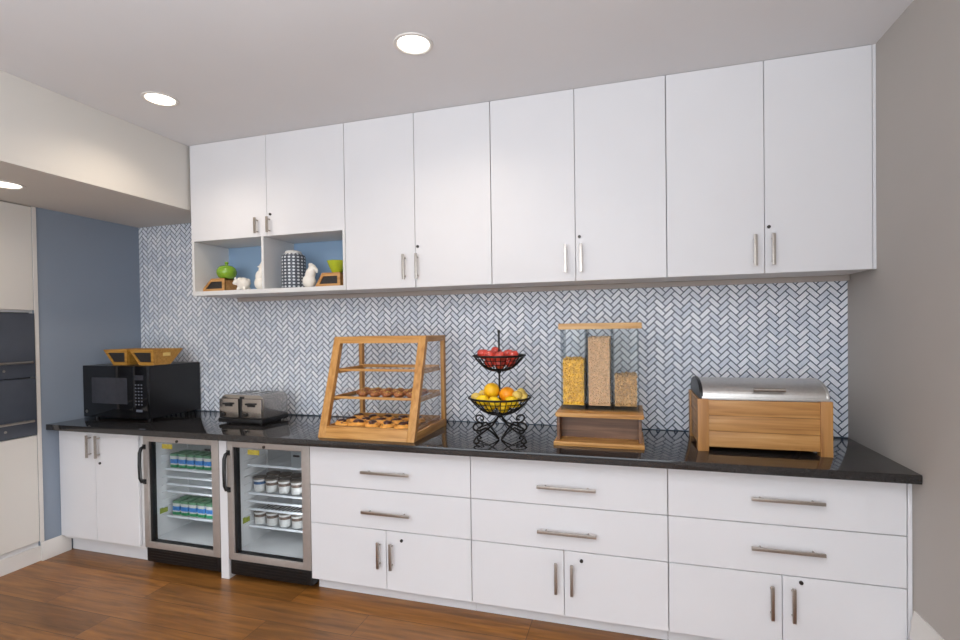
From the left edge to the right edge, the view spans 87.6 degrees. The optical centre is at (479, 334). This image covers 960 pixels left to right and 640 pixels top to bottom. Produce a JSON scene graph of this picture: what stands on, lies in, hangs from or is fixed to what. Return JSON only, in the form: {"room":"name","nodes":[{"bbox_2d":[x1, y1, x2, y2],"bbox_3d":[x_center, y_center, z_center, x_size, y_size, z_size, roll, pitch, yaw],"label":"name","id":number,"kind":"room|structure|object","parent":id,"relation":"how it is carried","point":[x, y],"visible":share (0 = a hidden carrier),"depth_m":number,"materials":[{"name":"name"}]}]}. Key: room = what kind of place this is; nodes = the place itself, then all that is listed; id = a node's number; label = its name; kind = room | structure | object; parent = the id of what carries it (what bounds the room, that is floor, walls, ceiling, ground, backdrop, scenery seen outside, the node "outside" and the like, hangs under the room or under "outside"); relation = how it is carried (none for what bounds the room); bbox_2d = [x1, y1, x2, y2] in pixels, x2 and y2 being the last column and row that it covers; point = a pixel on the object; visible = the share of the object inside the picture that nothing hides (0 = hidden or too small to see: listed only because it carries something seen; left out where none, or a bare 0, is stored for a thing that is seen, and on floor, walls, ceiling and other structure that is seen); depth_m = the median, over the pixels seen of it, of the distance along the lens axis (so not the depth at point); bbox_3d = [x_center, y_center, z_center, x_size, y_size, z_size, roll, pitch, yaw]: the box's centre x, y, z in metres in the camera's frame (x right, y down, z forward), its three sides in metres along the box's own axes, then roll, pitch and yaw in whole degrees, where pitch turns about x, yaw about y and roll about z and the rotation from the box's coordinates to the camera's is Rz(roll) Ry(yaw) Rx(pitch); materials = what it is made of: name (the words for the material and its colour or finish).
{"room":"hotel breakfast area","nodes":[
{"label":"hotel breakfast area","id":0,"kind":"room"},
{"bbox_2d":[31,207,140,547],"bbox_3d":[-2.920,0.327,3.747,0.100,2.385,0.765,-1,1,17],"label":"wall","id":1,"kind":"structure","parent":0,"point":[88,271],"depth_m":3.60,"materials":[{"name":"blue paint"}]},
{"bbox_2d":[40,535,71,560],"bbox_3d":[-2.931,1.462,3.463,0.018,0.122,0.183,-1,1,17],"label":"baseboard","id":2,"kind":"structure","parent":1,"relation":"attached to","point":[60,544],"depth_m":3.45,"materials":[{"name":"wood"}]},
{"bbox_2d":[0,70,190,227],"bbox_3d":[-3.584,-1.047,1.188,1.617,0.450,6.000,-1,1,17],"label":"ceiling soffit","id":3,"kind":"structure","parent":0,"point":[70,156],"depth_m":2.96,"materials":[{"name":"paint"}]},
{"bbox_2d":[0,180,25,189],"bbox_3d":[-2.708,-0.854,2.846,0.190,0.006,0.190,-1,1,17],"label":"recessed light","id":4,"kind":"object","parent":3,"relation":"in","point":[3,184],"visible":1,"depth_m":2.87,"materials":[{"name":"white"}]},
{"bbox_2d":[0,548,662,639],"bbox_3d":[-1.544,1.566,0.679,5.821,0.050,6.100,-1,1,17],"label":"floor","id":5,"kind":"structure","parent":0,"point":[73,594],"depth_m":2.73,"materials":[{"name":"brown wood"}]},
{"bbox_2d":[0,201,43,576],"bbox_3d":[-3.506,0.350,2.678,0.628,2.383,1.652,-1,1,17],"label":"tall cabinet","id":6,"kind":"object","parent":5,"relation":"on","point":[21,472],"visible":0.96,"depth_m":3.27,"materials":[{"name":"paint"}]},
{"bbox_2d":[0,312,36,440],"bbox_3d":[-3.334,0.274,3.119,0.647,0.826,0.651,-1,1,17],"label":"double oven","id":7,"kind":"object","parent":6,"relation":"in","point":[18,404],"visible":1,"depth_m":3.25,"materials":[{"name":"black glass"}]},
{"bbox_2d":[59,431,147,559],"bbox_3d":[-2.489,1.077,3.671,0.747,0.875,0.664,-1,1,17],"label":"base cabinet","id":8,"kind":"object","parent":5,"relation":"on","point":[102,492],"visible":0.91,"depth_m":3.38,"materials":[{"name":"white laminate"}]},
{"bbox_2d":[137,436,221,571],"bbox_3d":[-1.830,1.080,3.450,0.612,0.855,0.637,-1,1,17],"label":"mini fridge","id":9,"kind":"object","parent":5,"relation":"on","point":[187,541],"visible":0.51,"depth_m":3.28,"materials":[{"name":"silver metal"}]},
{"bbox_2d":[170,452,182,467],"bbox_3d":[-2.068,0.853,3.413,0.057,0.097,0.057,-1,1,17],"label":"carton","id":10,"kind":"object","parent":9,"relation":"in","point":[174,457],"visible":0.7,"depth_m":3.39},
{"bbox_2d":[172,498,185,514],"bbox_3d":[-2.052,1.173,3.413,0.057,0.097,0.057,-1,1,17],"label":"carton","id":11,"kind":"object","parent":9,"relation":"in","point":[176,503],"visible":0.8,"depth_m":3.39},
{"bbox_2d":[178,452,191,468],"bbox_3d":[-2.000,0.852,3.392,0.057,0.097,0.057,-1,1,17],"label":"carton","id":12,"kind":"object","parent":9,"relation":"in","point":[182,460],"visible":0.76,"depth_m":3.37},
{"bbox_2d":[181,499,193,515],"bbox_3d":[-1.984,1.172,3.393,0.057,0.097,0.057,-1,1,17],"label":"carton","id":13,"kind":"object","parent":9,"relation":"in","point":[184,504],"visible":0.8,"depth_m":3.37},
{"bbox_2d":[166,478,211,496],"bbox_3d":[-1.808,1.052,3.517,0.535,0.016,0.432,-1,1,17],"label":"shelf","id":14,"kind":"object","parent":9,"relation":"attached to","point":[170,489],"depth_m":3.42,"materials":[{"name":"white metal"}]},
{"bbox_2d":[166,473,211,488],"bbox_3d":[-1.809,1.002,3.517,0.535,0.016,0.432,-1,1,17],"label":"shelf","id":15,"kind":"object","parent":9,"relation":"attached to","point":[170,482],"depth_m":3.41,"materials":[{"name":"white metal"}]},
{"bbox_2d":[166,469,211,480],"bbox_3d":[-1.810,0.953,3.516,0.535,0.016,0.432,-1,1,17],"label":"shelf","id":16,"kind":"object","parent":9,"relation":"attached to","point":[170,474],"depth_m":3.39,"materials":[{"name":"white metal"}]},
{"bbox_2d":[166,467,211,473],"bbox_3d":[-1.811,0.902,3.515,0.535,0.016,0.432,-1,1,17],"label":"shelf","id":17,"kind":"object","parent":9,"relation":"attached to","point":[168,469],"depth_m":3.34,"materials":[{"name":"white metal"}]},
{"bbox_2d":[167,514,212,521],"bbox_3d":[-1.806,1.222,3.520,0.535,0.016,0.432,-1,1,17],"label":"shelf","id":18,"kind":"object","parent":9,"relation":"attached to","point":[169,516],"depth_m":3.35,"materials":[{"name":"white metal"}]},
{"bbox_2d":[187,453,199,469],"bbox_3d":[-1.932,0.852,3.372,0.057,0.097,0.057,-1,1,17],"label":"carton","id":19,"kind":"object","parent":9,"relation":"in","point":[190,457],"visible":0.77,"depth_m":3.35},
{"bbox_2d":[189,500,201,516],"bbox_3d":[-1.916,1.171,3.373,0.057,0.097,0.057,-1,1,17],"label":"carton","id":20,"kind":"object","parent":9,"relation":"in","point":[193,507],"visible":0.82,"depth_m":3.35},
{"bbox_2d":[195,454,207,469],"bbox_3d":[-1.864,0.851,3.352,0.057,0.097,0.057,-1,1,17],"label":"carton","id":21,"kind":"object","parent":9,"relation":"in","point":[199,459],"visible":0.71,"depth_m":3.33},
{"bbox_2d":[197,501,210,517],"bbox_3d":[-1.847,1.171,3.353,0.057,0.097,0.057,-1,1,17],"label":"carton","id":22,"kind":"object","parent":9,"relation":"in","point":[202,505],"visible":0.73,"depth_m":3.33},
{"bbox_2d":[204,454,211,470],"bbox_3d":[-1.796,0.850,3.331,0.057,0.097,0.057,-1,1,17],"label":"carton","id":23,"kind":"object","parent":9,"relation":"in","point":[207,459],"visible":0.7,"depth_m":3.30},
{"bbox_2d":[206,502,212,518],"bbox_3d":[-1.780,1.170,3.332,0.057,0.097,0.057,-1,1,17],"label":"carton","id":24,"kind":"object","parent":9,"relation":"in","point":[209,515],"visible":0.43,"depth_m":3.31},
{"bbox_2d":[219,441,235,578],"bbox_3d":[-1.494,1.066,3.393,0.057,0.875,0.628,-1,1,17],"label":"end panel","id":25,"kind":"object","parent":5,"relation":"on","point":[225,561],"visible":0.24,"depth_m":3.09,"materials":[{"name":"white laminate"}]},
{"bbox_2d":[222,441,318,585],"bbox_3d":[-1.193,1.074,3.260,0.592,0.855,0.637,-1,1,17],"label":"mini fridge","id":26,"kind":"object","parent":5,"relation":"on","point":[284,554],"visible":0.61,"depth_m":3.08,"materials":[{"name":"silver metal"}]},
{"bbox_2d":[253,475,267,491],"bbox_3d":[-1.420,0.959,3.235,0.088,0.091,0.088,-1,1,17],"label":"cup","id":27,"kind":"object","parent":26,"relation":"in","point":[259,481],"visible":0.93,"depth_m":3.20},
{"bbox_2d":[254,506,267,524],"bbox_3d":[-1.417,1.169,3.238,0.088,0.091,0.088,-1,1,17],"label":"cup","id":28,"kind":"object","parent":26,"relation":"in","point":[260,517],"visible":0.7,"depth_m":3.21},
{"bbox_2d":[265,476,279,492],"bbox_3d":[-1.330,0.958,3.208,0.088,0.091,0.088,-1,1,17],"label":"cup","id":29,"kind":"object","parent":26,"relation":"in","point":[271,481],"visible":0.93,"depth_m":3.18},
{"bbox_2d":[266,508,279,525],"bbox_3d":[-1.327,1.168,3.211,0.088,0.091,0.088,-1,1,17],"label":"cup","id":30,"kind":"object","parent":26,"relation":"in","point":[272,518],"visible":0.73,"depth_m":3.18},
{"bbox_2d":[266,471,279,476],"bbox_3d":[-1.373,0.957,3.325,0.088,0.091,0.088,-1,1,17],"label":"cup","id":31,"kind":"object","parent":26,"relation":"in","point":[270,473],"visible":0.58,"depth_m":3.30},
{"bbox_2d":[247,451,300,469],"bbox_3d":[-1.175,0.826,3.325,0.516,0.016,0.432,-1,1,17],"label":"shelf","id":32,"kind":"object","parent":26,"relation":"attached to","point":[259,461],"depth_m":3.29,"materials":[{"name":"white metal"}]},
{"bbox_2d":[248,493,301,515],"bbox_3d":[-1.171,1.106,3.328,0.516,0.016,0.432,-1,1,17],"label":"shelf","id":33,"kind":"object","parent":26,"relation":"attached to","point":[252,506],"depth_m":3.22,"materials":[{"name":"white metal"}]},
{"bbox_2d":[248,491,301,506],"bbox_3d":[-1.172,1.056,3.328,0.516,0.016,0.432,-1,1,17],"label":"shelf","id":34,"kind":"object","parent":26,"relation":"attached to","point":[252,499],"depth_m":3.19,"materials":[{"name":"white metal"}]},
{"bbox_2d":[248,491,301,498],"bbox_3d":[-1.173,1.006,3.327,0.516,0.016,0.432,-1,1,17],"label":"shelf","id":35,"kind":"object","parent":26,"relation":"attached to","point":[250,493],"depth_m":3.15,"materials":[{"name":"white metal"}]},
{"bbox_2d":[249,503,302,532],"bbox_3d":[-1.169,1.216,3.330,0.516,0.016,0.432,-1,1,17],"label":"shelf","id":36,"kind":"object","parent":26,"relation":"attached to","point":[252,524],"depth_m":3.16,"materials":[{"name":"white metal"}]},
{"bbox_2d":[277,477,291,493],"bbox_3d":[-1.240,0.957,3.181,0.088,0.091,0.088,-1,1,17],"label":"cup","id":37,"kind":"object","parent":26,"relation":"in","point":[284,484],"visible":0.93,"depth_m":3.15,"materials":[{"name":"plastic"}]},
{"bbox_2d":[278,471,291,477],"bbox_3d":[-1.283,0.956,3.298,0.088,0.091,0.088,-1,1,17],"label":"cup","id":38,"kind":"object","parent":26,"relation":"in","point":[282,474],"visible":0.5,"depth_m":3.27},
{"bbox_2d":[278,509,292,526],"bbox_3d":[-1.237,1.167,3.184,0.088,0.091,0.088,-1,1,17],"label":"cup","id":39,"kind":"object","parent":26,"relation":"in","point":[285,520],"visible":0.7,"depth_m":3.15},
{"bbox_2d":[290,478,301,494],"bbox_3d":[-1.150,0.957,3.155,0.088,0.091,0.088,-1,1,17],"label":"cup","id":40,"kind":"object","parent":26,"relation":"in","point":[296,483],"visible":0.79,"depth_m":3.12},
{"bbox_2d":[290,472,301,478],"bbox_3d":[-1.192,0.956,3.272,0.088,0.091,0.088,-1,1,17],"label":"cup","id":41,"kind":"object","parent":26,"relation":"in","point":[294,475],"visible":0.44,"depth_m":3.24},
{"bbox_2d":[291,510,302,528],"bbox_3d":[-1.147,1.166,3.157,0.088,0.091,0.088,-1,1,17],"label":"cup","id":42,"kind":"object","parent":26,"relation":"in","point":[296,519],"visible":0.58,"depth_m":3.12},
{"bbox_2d":[310,446,476,609],"bbox_3d":[-0.432,1.056,3.057,0.979,0.875,0.666,-1,1,17],"label":"base cabinet","id":43,"kind":"object","parent":5,"relation":"on","point":[391,524],"visible":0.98,"depth_m":2.76,"materials":[{"name":"white laminate"}]},
{"bbox_2d":[46,410,921,484],"bbox_3d":[-0.494,0.599,3.048,4.939,0.039,0.710,-1,1,17],"label":"countertop","id":44,"kind":"structure","parent":43,"relation":"on","point":[666,449],"depth_m":2.60,"materials":[{"name":"black stone"}]},
{"bbox_2d":[83,362,200,419],"bbox_3d":[-2.539,0.408,3.777,0.606,0.383,0.452,-1,1,17],"label":"microwave oven","id":45,"kind":"object","parent":44,"relation":"on","point":[136,391],"visible":0.99,"depth_m":3.59,"materials":[{"name":"black metal"}]},
{"bbox_2d":[104,348,151,364],"bbox_3d":[-2.620,0.162,3.762,0.231,0.112,0.249,-1,1,17],"label":"wooden bin","id":46,"kind":"object","parent":45,"relation":"on","point":[116,356],"visible":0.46,"depth_m":3.64,"materials":[{"name":"brown wood"}]},
{"bbox_2d":[129,348,182,364],"bbox_3d":[-2.384,0.159,3.691,0.231,0.112,0.249,-1,1,17],"label":"wooden bin","id":47,"kind":"object","parent":45,"relation":"on","point":[154,356],"visible":1,"depth_m":3.59,"materials":[{"name":"brown wood"}]},
{"bbox_2d":[218,390,287,423],"bbox_3d":[-1.555,0.494,3.426,0.356,0.193,0.283,-1,1,17],"label":"toaster","id":48,"kind":"object","parent":44,"relation":"on","point":[251,406],"visible":1,"depth_m":3.33,"materials":[{"name":"silver metal"}]},
{"bbox_2d":[318,335,446,442],"bbox_3d":[-0.576,0.295,3.021,0.600,0.573,0.504,-1,1,17],"label":"case","id":49,"kind":"object","parent":44,"relation":"on","point":[413,434],"visible":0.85,"depth_m":2.90,"materials":[{"name":"brown wood"}]},
{"bbox_2d":[330,412,439,429],"bbox_3d":[-0.570,0.523,3.032,0.544,0.020,0.415,-1,1,17],"label":"tray","id":50,"kind":"object","parent":49,"relation":"in","point":[436,417],"visible":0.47,"depth_m":3.15,"materials":[{"name":"brown wood"}]},
{"bbox_2d":[335,419,349,425],"bbox_3d":[-0.807,0.514,2.943,0.086,0.042,0.110,-1,1,-41],"label":"pastry","id":51,"kind":"object","parent":50,"relation":"on","point":[344,422],"visible":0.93,"depth_m":2.92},
{"bbox_2d":[346,416,357,422],"bbox_3d":[-0.770,0.512,3.027,0.086,0.042,0.110,0,1,44],"label":"pastry","id":52,"kind":"object","parent":50,"relation":"on","point":[349,419],"visible":0.49,"depth_m":3.00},
{"bbox_2d":[348,419,365,425],"bbox_3d":[-0.717,0.513,2.918,0.110,0.042,0.086,-1,1,-7],"label":"pastry","id":53,"kind":"object","parent":50,"relation":"on","point":[357,422],"visible":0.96,"depth_m":2.90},
{"bbox_2d":[353,413,368,418],"bbox_3d":[-0.749,0.511,3.135,0.110,0.042,0.086,-1,1,-10],"label":"pastry","id":54,"kind":"object","parent":50,"relation":"on","point":[359,415],"visible":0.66,"depth_m":3.11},
{"bbox_2d":[365,420,379,426],"bbox_3d":[-0.622,0.512,2.887,0.086,0.042,0.110,-1,1,-23],"label":"pastry","id":55,"kind":"object","parent":50,"relation":"on","point":[372,423],"visible":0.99,"depth_m":2.85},
{"bbox_2d":[369,414,379,419],"bbox_3d":[-0.661,0.510,3.096,0.086,0.042,0.110,-1,1,8],"label":"pastry","id":56,"kind":"object","parent":50,"relation":"on","point":[372,416],"visible":0.64,"depth_m":3.06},
{"bbox_2d":[375,417,389,424],"bbox_3d":[-0.580,0.510,2.968,0.110,0.042,0.086,-1,1,-11],"label":"pastry","id":57,"kind":"object","parent":50,"relation":"on","point":[380,421],"visible":0.56,"depth_m":2.94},
{"bbox_2d":[380,421,395,427],"bbox_3d":[-0.528,0.511,2.850,0.086,0.042,0.110,-1,1,18],"label":"pastry","id":58,"kind":"object","parent":50,"relation":"on","point":[386,424],"visible":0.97,"depth_m":2.83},
{"bbox_2d":[382,414,394,420],"bbox_3d":[-0.563,0.509,3.074,0.086,0.042,0.110,-1,1,-11],"label":"pastry","id":59,"kind":"object","parent":50,"relation":"on","point":[387,416],"visible":0.71,"depth_m":3.05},
{"bbox_2d":[391,418,405,425],"bbox_3d":[-0.482,0.509,2.951,0.110,0.042,0.086,-1,1,-26],"label":"pastry","id":60,"kind":"object","parent":50,"relation":"on","point":[395,421],"visible":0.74,"depth_m":2.92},
{"bbox_2d":[394,422,408,428],"bbox_3d":[-0.435,0.510,2.818,0.110,0.042,0.086,-1,1,-40],"label":"pastry","id":61,"kind":"object","parent":50,"relation":"on","point":[401,425],"visible":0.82,"depth_m":2.79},
{"bbox_2d":[397,415,408,420],"bbox_3d":[-0.474,0.508,3.035,0.086,0.042,0.110,0,1,42],"label":"pastry","id":62,"kind":"object","parent":50,"relation":"on","point":[404,417],"visible":0.56,"depth_m":3.02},
{"bbox_2d":[334,388,439,400],"bbox_3d":[-0.565,0.361,3.055,0.544,0.020,0.361,-1,1,17],"label":"tray","id":63,"kind":"object","parent":49,"relation":"in","point":[433,392],"visible":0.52,"depth_m":2.92,"materials":[{"name":"brown wood"}]},
{"bbox_2d":[358,391,367,396],"bbox_3d":[-0.696,0.352,2.983,0.057,0.039,0.064,-1,1,-15],"label":"roll","id":64,"kind":"object","parent":63,"relation":"on","point":[361,393],"visible":0.96,"depth_m":2.96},
{"bbox_2d":[370,391,379,396],"bbox_3d":[-0.621,0.351,2.959,0.064,0.039,0.057,-1,1,-25],"label":"roll","id":65,"kind":"object","parent":63,"relation":"on","point":[374,393],"visible":0.95,"depth_m":2.94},
{"bbox_2d":[382,391,391,396],"bbox_3d":[-0.545,0.350,2.937,0.064,0.039,0.057,0,1,29],"label":"roll","id":66,"kind":"object","parent":63,"relation":"on","point":[387,393],"visible":0.9,"depth_m":2.92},
{"bbox_2d":[394,392,404,397],"bbox_3d":[-0.472,0.350,2.915,0.064,0.039,0.057,-1,1,-30],"label":"roll","id":67,"kind":"object","parent":63,"relation":"on","point":[397,394],"visible":0.98,"depth_m":2.89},
{"bbox_2d":[339,364,438,371],"bbox_3d":[-0.560,0.202,3.078,0.544,0.020,0.309,-1,1,17],"label":"shelf","id":68,"kind":"object","parent":49,"relation":"in","point":[427,367],"visible":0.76,"depth_m":3.11,"materials":[{"name":"brown wood"}]},
{"bbox_2d":[468,330,531,443],"bbox_3d":[0.107,0.274,2.742,0.348,0.602,0.348,-1,1,-10],"label":"fruit stand","id":69,"kind":"object","parent":44,"relation":"on","point":[521,356],"visible":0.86,"depth_m":2.67,"materials":[{"name":"black metal"}]},
{"bbox_2d":[476,395,488,405],"bbox_3d":[0.014,0.352,2.689,0.068,0.063,0.070,-1,1,-31],"label":"lemon","id":70,"kind":"object","parent":69,"relation":"in","point":[480,397],"visible":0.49,"depth_m":2.67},
{"bbox_2d":[477,348,487,358],"bbox_3d":[0.016,0.101,2.753,0.063,0.063,0.063,-1,1,17],"label":"apple","id":71,"kind":"object","parent":69,"relation":"in","point":[480,352],"visible":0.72,"depth_m":2.73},
{"bbox_2d":[484,350,494,360],"bbox_3d":[0.052,0.111,2.704,0.062,0.061,0.062,-2,1,-42],"label":"apple","id":72,"kind":"object","parent":69,"relation":"in","point":[488,353],"visible":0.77,"depth_m":2.68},
{"bbox_2d":[484,383,498,397],"bbox_3d":[0.065,0.307,2.755,0.092,0.089,0.092,-1,1,17],"label":"grapefruit","id":73,"kind":"object","parent":69,"relation":"in","point":[491,389],"visible":0.91,"depth_m":2.72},
{"bbox_2d":[488,396,499,407],"bbox_3d":[0.075,0.355,2.639,0.068,0.062,0.069,-1,1,9],"label":"lemon","id":74,"kind":"object","parent":69,"relation":"in","point":[493,398],"visible":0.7,"depth_m":2.62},
{"bbox_2d":[472,353,525,371],"bbox_3d":[0.105,0.154,2.740,0.293,0.092,0.293,-1,1,17],"label":"basket","id":75,"kind":"object","parent":69,"relation":"on","point":[521,356],"depth_m":2.66,"materials":[{"name":"black metal"}]},
{"bbox_2d":[494,351,505,360],"bbox_3d":[0.107,0.116,2.663,0.062,0.059,0.062,-1,1,-26],"label":"apple","id":76,"kind":"object","parent":69,"relation":"in","point":[501,353],"visible":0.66,"depth_m":2.64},
{"bbox_2d":[494,362,505,368],"bbox_3d":[0.107,0.155,2.702,0.062,0.060,0.062,0,1,24],"label":"apple","id":77,"kind":"object","parent":69,"relation":"in","point":[497,363],"visible":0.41,"depth_m":2.68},
{"bbox_2d":[468,395,531,415],"bbox_3d":[0.108,0.387,2.743,0.349,0.102,0.349,-1,1,17],"label":"basket","id":78,"kind":"object","parent":69,"relation":"on","point":[473,401],"depth_m":2.65,"materials":[{"name":"black metal"}]},
{"bbox_2d":[498,403,508,412],"bbox_3d":[0.126,0.389,2.687,0.068,0.062,0.069,-1,1,-19],"label":"lemon","id":79,"kind":"object","parent":69,"relation":"in","point":[502,404],"visible":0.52,"depth_m":2.66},
{"bbox_2d":[499,387,513,400],"bbox_3d":[0.147,0.323,2.715,0.086,0.084,0.086,-1,1,17],"label":"orange","id":80,"kind":"object","parent":69,"relation":"in","point":[504,392],"visible":0.71,"depth_m":2.68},
{"bbox_2d":[505,396,519,407],"bbox_3d":[0.171,0.356,2.654,0.066,0.064,0.067,-1,1,-35],"label":"lemon","id":81,"kind":"object","parent":69,"relation":"in","point":[508,397],"visible":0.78,"depth_m":2.64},
{"bbox_2d":[507,349,518,360],"bbox_3d":[0.177,0.108,2.693,0.062,0.062,0.062,-1,1,-10],"label":"apple","id":82,"kind":"object","parent":69,"relation":"in","point":[510,353],"visible":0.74,"depth_m":2.67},
{"bbox_2d":[512,391,521,399],"bbox_3d":[0.200,0.325,2.685,0.059,0.050,0.049,-1,1,-26],"label":"lemon","id":83,"kind":"object","parent":69,"relation":"in","point":[517,394],"visible":0.88,"depth_m":2.67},
{"bbox_2d":[554,322,644,449],"bbox_3d":[0.642,0.253,2.694,0.450,0.632,0.345,-1,1,17],"label":"dispenser","id":84,"kind":"object","parent":44,"relation":"on","point":[586,425],"visible":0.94,"depth_m":2.62,"materials":[{"name":"brown wood"}]},
{"bbox_2d":[562,356,586,404],"bbox_3d":[0.524,0.244,2.753,0.122,0.255,0.206,-1,1,17],"label":"cereal","id":85,"kind":"object","parent":84,"relation":"on","point":[574,376],"visible":1,"depth_m":2.67,"materials":[{"name":"food"}]},
{"bbox_2d":[588,336,611,405],"bbox_3d":[0.652,0.188,2.716,0.117,0.365,0.204,-1,1,17],"label":"cereal","id":86,"kind":"object","parent":84,"relation":"on","point":[599,348],"visible":1,"depth_m":2.62,"materials":[{"name":"food"}]},
{"bbox_2d":[614,371,637,406],"bbox_3d":[0.781,0.284,2.678,0.120,0.170,0.206,-1,1,17],"label":"cereal","id":87,"kind":"object","parent":84,"relation":"on","point":[625,391],"visible":1,"depth_m":2.59,"materials":[{"name":"food"}]},
{"bbox_2d":[689,376,832,457],"bbox_3d":[1.389,0.388,2.540,0.570,0.344,0.399,-1,1,17],"label":"box","id":88,"kind":"object","parent":44,"relation":"on","point":[795,414],"visible":1,"depth_m":2.38,"materials":[{"name":"brown wood"}]},
{"bbox_2d":[471,456,668,639],"bbox_3d":[0.505,1.046,2.777,0.971,0.875,0.666,-1,1,17],"label":"base cabinet","id":89,"kind":"object","parent":5,"relation":"on","point":[575,544],"visible":0.99,"depth_m":2.48,"materials":[{"name":"white laminate"}]},
{"bbox_2d":[667,469,912,639],"bbox_3d":[1.428,1.037,2.502,0.952,0.875,0.666,-1,1,17],"label":"base cabinet","id":90,"kind":"object","parent":5,"relation":"on","point":[751,556],"visible":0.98,"depth_m":2.21,"materials":[{"name":"white laminate"}]},
{"bbox_2d":[0,0,913,146],"bbox_3d":[-1.586,-1.318,0.640,5.821,0.050,6.100,-1,1,17],"label":"ceiling","id":91,"kind":"structure","parent":0,"point":[235,69],"depth_m":2.32,"materials":[{"name":"paint"}]},
{"bbox_2d":[141,91,178,106],"bbox_3d":[-1.788,-1.316,2.798,0.184,0.006,0.184,-1,1,17],"label":"recessed light","id":92,"kind":"object","parent":91,"relation":"in","point":[156,98],"visible":1,"depth_m":2.79,"materials":[{"name":"white"}]},
{"bbox_2d":[393,32,432,55],"bbox_3d":[-0.305,-1.330,2.293,0.184,0.006,0.184,-1,1,17],"label":"recessed light","id":93,"kind":"object","parent":91,"relation":"in","point":[409,43],"visible":1,"depth_m":2.29,"materials":[{"name":"white"}]},
{"bbox_2d":[139,223,847,437],"bbox_3d":[-0.709,0.073,3.531,5.821,2.835,0.105,-1,1,17],"label":"wall","id":94,"kind":"structure","parent":0,"point":[186,223],"depth_m":3.21,"materials":[{"name":"tile"}]},
{"bbox_2d":[190,123,364,297],"bbox_3d":[-1.401,-0.807,3.474,1.223,1.051,0.358,-1,1,17],"label":"upper cabinet","id":95,"kind":"object","parent":94,"relation":"attached to","point":[262,195],"visible":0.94,"depth_m":3.37,"materials":[{"name":"white laminate"}]},
{"bbox_2d":[203,278,236,290],"bbox_3d":[-1.883,-0.353,3.624,0.216,0.094,0.144,-1,1,17],"label":"wooden bin","id":96,"kind":"object","parent":95,"relation":"on","point":[218,284],"visible":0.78,"depth_m":3.55,"materials":[{"name":"brown wood"}]},
{"bbox_2d":[216,262,236,278],"bbox_3d":[-1.817,-0.462,3.589,0.136,0.122,0.136,-1,1,17],"label":"jar","id":97,"kind":"object","parent":96,"relation":"on","point":[224,271],"visible":0.93,"depth_m":3.54,"materials":[{"name":"ceramic"}]},
{"bbox_2d":[233,277,250,289],"bbox_3d":[-1.664,-0.355,3.498,0.126,0.097,0.088,-1,1,17],"label":"ceramic figurine","id":98,"kind":"object","parent":95,"relation":"on","point":[243,283],"visible":0.93,"depth_m":3.47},
{"bbox_2d":[254,263,261,288],"bbox_3d":[-1.525,-0.411,3.482,0.094,0.203,0.079,-1,1,17],"label":"bird","id":99,"kind":"object","parent":95,"relation":"on","point":[258,277],"visible":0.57,"depth_m":3.45},
{"bbox_2d":[195,285,363,297],"bbox_3d":[-1.388,-0.296,3.497,1.183,0.030,0.322,-1,1,17],"label":"shelf","id":100,"kind":"object","parent":95,"relation":"attached to","point":[266,291],"depth_m":3.39,"materials":[{"name":"wood"}]},
{"bbox_2d":[281,250,305,287],"bbox_3d":[-1.261,-0.440,3.387,0.158,0.257,0.158,-1,1,17],"label":"canister","id":101,"kind":"object","parent":95,"relation":"on","point":[293,262],"visible":0.8,"depth_m":3.32,"materials":[{"name":"ceramic"}]},
{"bbox_2d":[302,263,317,286],"bbox_3d":[-1.136,-0.396,3.340,0.130,0.164,0.072,-1,1,17],"label":"bird","id":102,"kind":"object","parent":95,"relation":"on","point":[309,280],"visible":0.96,"depth_m":3.31},
{"bbox_2d":[316,272,342,285],"bbox_3d":[-0.983,-0.362,3.356,0.195,0.094,0.144,-1,1,17],"label":"wooden bin","id":103,"kind":"object","parent":95,"relation":"on","point":[333,278],"visible":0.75,"depth_m":3.28,"materials":[{"name":"brown wood"}]},
{"bbox_2d":[327,260,342,271],"bbox_3d":[-0.953,-0.451,3.337,0.132,0.083,0.132,-1,1,17],"label":"bowl","id":104,"kind":"object","parent":103,"relation":"on","point":[334,265],"visible":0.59,"depth_m":3.29,"materials":[{"name":"ceramic"}]},
{"bbox_2d":[344,102,502,292],"bbox_3d":[-0.355,-0.817,3.162,0.955,1.052,0.358,-1,1,17],"label":"upper cabinet","id":105,"kind":"object","parent":94,"relation":"attached to","point":[418,217],"visible":0.99,"depth_m":3.02,"materials":[{"name":"white laminate"}]},
{"bbox_2d":[139,223,847,436],"bbox_3d":[-0.403,-0.161,3.381,4.941,1.468,0.004,-1,1,17],"label":"tile backsplash","id":106,"kind":"structure","parent":94,"relation":"attached to","point":[822,289],"depth_m":3.24,"materials":[{"name":"tile"}]},
{"bbox_2d":[237,275,849,301],"bbox_3d":[0.068,-0.283,3.216,3.937,0.028,0.036,-1,1,17],"label":"rail","id":107,"kind":"object","parent":106,"relation":"attached to","point":[837,277],"visible":1,"depth_m":3.05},
{"bbox_2d":[490,75,666,287],"bbox_3d":[0.559,-0.826,2.889,0.949,1.052,0.358,-1,1,17],"label":"upper cabinet","id":108,"kind":"object","parent":94,"relation":"attached to","point":[578,176],"visible":0.99,"depth_m":2.74,"materials":[{"name":"white laminate"}]},
{"bbox_2d":[664,44,876,281],"bbox_3d":[1.459,-0.835,2.621,0.926,1.052,0.358,-1,1,17],"label":"upper cabinet","id":109,"kind":"object","parent":94,"relation":"attached to","point":[771,164],"visible":0.99,"depth_m":2.48,"materials":[{"name":"white laminate"}]},
{"bbox_2d":[848,0,959,639],"bbox_3d":[1.162,0.097,-0.206,0.100,2.834,6.000,-1,1,17],"label":"wall","id":110,"kind":"structure","parent":0,"point":[904,312],"depth_m":2.02,"materials":[{"name":"beige paint"}]},
{"bbox_2d":[910,611,943,639],"bbox_3d":[1.042,1.352,-0.440,0.020,0.335,5.240,-1,1,17],"label":"baseboard","id":111,"kind":"structure","parent":110,"relation":"attached to","point":[920,629],"depth_m":2.00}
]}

